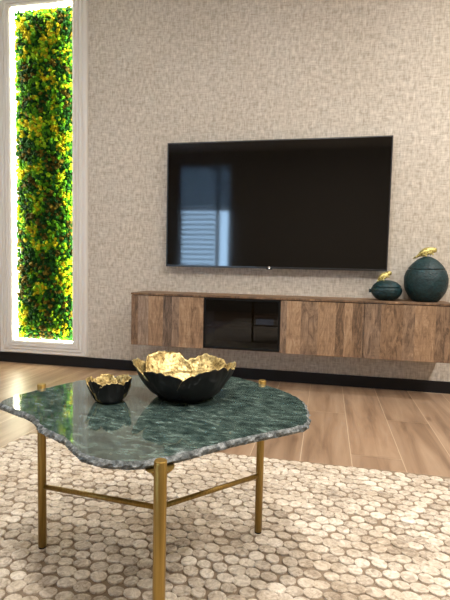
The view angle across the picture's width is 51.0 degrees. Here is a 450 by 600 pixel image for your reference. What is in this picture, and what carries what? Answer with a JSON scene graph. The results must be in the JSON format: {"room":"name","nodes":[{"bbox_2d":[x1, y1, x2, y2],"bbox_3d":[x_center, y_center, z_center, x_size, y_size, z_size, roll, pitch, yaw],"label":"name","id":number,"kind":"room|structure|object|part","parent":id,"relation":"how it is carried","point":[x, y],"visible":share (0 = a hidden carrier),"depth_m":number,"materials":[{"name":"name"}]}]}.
{"room":"living room","nodes":[
{"label":"living room","id":0,"kind":"room"},
{"bbox_2d":[0,0,449,381],"bbox_3d":[0.484,-0.862,3.160,5.720,2.930,0.146,2,4,12],"label":"wall","id":1,"kind":"structure","parent":0,"point":[161,73],"depth_m":3.13,"materials":[{"name":"fabric"}]},
{"bbox_2d":[0,0,87,356],"bbox_3d":[-1.334,-0.902,3.490,0.718,2.618,0.100,2,4,12],"label":"wall panel","id":2,"kind":"object","parent":1,"relation":"attached to","point":[44,190],"visible":1,"depth_m":3.47,"materials":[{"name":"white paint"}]},
{"bbox_2d":[0,351,449,393],"bbox_3d":[0.437,0.516,3.181,5.520,0.076,0.012,2,4,12],"label":"baseboard","id":3,"kind":"structure","parent":1,"relation":"attached to","point":[430,386],"depth_m":3.18,"materials":[{"name":"black wood"}]},
{"bbox_2d":[166,135,392,270],"bbox_3d":[0.319,-0.618,3.099,1.450,0.836,0.075,2,4,12],"label":"television","id":4,"kind":"object","parent":1,"relation":"attached to","point":[304,203],"visible":1,"depth_m":3.06,"materials":[{"name":"black plastic"}]},
{"bbox_2d":[131,291,449,362],"bbox_3d":[0.370,0.149,3.038,1.973,0.344,0.271,2,4,12],"label":"media console","id":5,"kind":"object","parent":1,"relation":"attached to","point":[370,328],"visible":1,"depth_m":2.89,"materials":[{"name":"brown wood"}]},
{"bbox_3d":[-0.377,0.139,3.071,0.490,0.326,0.020,2,4,12],"label":"door","id":6,"kind":"part","parent":5,"relation":"part of","materials":[{"name":"brown wood"}]},
{"bbox_3d":[0.102,0.152,2.965,0.466,0.298,0.004,2,4,12],"label":"flap pane","id":7,"kind":"part","parent":5,"relation":"part of","materials":[{"name":"black glass"}]},
{"bbox_3d":[0.373,-0.016,3.027,1.973,0.013,0.271,2,4,12],"label":"panel","id":8,"kind":"part","parent":5,"relation":"part of","materials":[{"name":"brown wood"}]},
{"bbox_3d":[0.583,0.175,2.866,0.493,0.326,0.020,2,4,12],"label":"door","id":9,"kind":"part","parent":5,"relation":"part of","materials":[{"name":"brown wood"}]},
{"bbox_2d":[369,271,401,300],"bbox_3d":[0.982,-0.089,2.885,0.193,0.180,0.182,2,4,12],"label":"lidded jar","id":10,"kind":"object","parent":5,"relation":"on","point":[387,290],"visible":1,"depth_m":2.83,"materials":[{"name":"teal ceramic"}]},
{"bbox_3d":[0.963,-0.142,2.886,0.125,0.054,0.051,-27,1,8],"label":"lizard knob","id":11,"kind":"part","parent":10,"relation":"part of","materials":[{"name":"gold metal"}]},
{"bbox_3d":[0.988,-0.100,2.883,0.168,0.044,0.166,2,4,12],"label":"lid","id":12,"kind":"part","parent":10,"relation":"part of","materials":[{"name":"teal ceramic"}]},
{"bbox_3d":[1.065,0.193,2.763,0.487,0.326,0.020,2,4,12],"label":"door","id":13,"kind":"part","parent":5,"relation":"part of","materials":[{"name":"brown wood"}]},
{"bbox_2d":[404,247,448,301],"bbox_3d":[1.208,-0.153,2.836,0.251,0.326,0.251,2,4,12],"label":"lidded jar","id":14,"kind":"object","parent":5,"relation":"on","point":[421,284],"visible":0.98,"depth_m":2.75,"materials":[{"name":"teal ceramic"}]},
{"bbox_3d":[1.199,-0.287,2.829,0.146,0.063,0.059,-10,3,4],"label":"lizard knob","id":15,"kind":"part","parent":14,"relation":"part of","materials":[{"name":"gold metal"}]},
{"bbox_3d":[1.211,-0.223,2.830,0.209,0.079,0.210,2,4,12],"label":"lid","id":16,"kind":"part","parent":14,"relation":"part of","materials":[{"name":"teal ceramic"}]},
{"bbox_2d":[0,361,449,476],"bbox_3d":[-0.110,0.724,0.654,5.720,0.001,5.400,2,4,12],"label":"floor","id":17,"kind":"structure","parent":0,"point":[370,428],"depth_m":2.33,"materials":[{"name":"brown wood"}]},
{"bbox_2d":[0,432,449,599],"bbox_3d":[0.123,0.739,0.444,2.690,0.010,2.880,2,4,12],"label":"rug","id":18,"kind":"object","parent":17,"relation":"on","point":[330,532],"visible":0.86,"depth_m":1.36,"materials":[{"name":"beige fabric"}]},
{"bbox_2d":[0,375,310,599],"bbox_3d":[-0.138,0.455,1.152,0.629,0.444,0.648,-3,6,-44],"label":"coffee table","id":19,"kind":"object","parent":18,"relation":"on","point":[152,433],"visible":0.85,"depth_m":1.00,"materials":[{"name":"green stone"}]},
{"bbox_3d":[-0.484,0.439,1.248,0.022,0.441,0.022,2,4,12],"label":"leg","id":20,"kind":"part","parent":19,"relation":"part of","materials":[{"name":"gold metal"}]},
{"bbox_2d":[85,374,131,403],"bbox_3d":[-0.276,0.210,1.123,0.109,0.060,0.111,2,4,6],"label":"bowl","id":21,"kind":"object","parent":19,"relation":"on","point":[105,389],"visible":1,"depth_m":1.09,"materials":[{"name":"black metal"}]},
{"bbox_3d":[-0.110,0.480,0.784,0.022,0.441,0.022,2,4,12],"label":"leg","id":22,"kind":"part","parent":19,"relation":"part of","materials":[{"name":"gold metal"}]},
{"bbox_2d":[132,351,236,401],"bbox_3d":[-0.100,0.192,1.175,0.259,0.096,0.251,1,4,-5],"label":"bowl","id":23,"kind":"object","parent":19,"relation":"on","point":[169,376],"visible":1,"depth_m":1.12,"materials":[{"name":"black metal"}]},
{"bbox_3d":[0.100,0.445,1.342,0.022,0.441,0.022,2,4,12],"label":"leg","id":24,"kind":"part","parent":19,"relation":"part of","materials":[{"name":"gold metal"}]}
]}

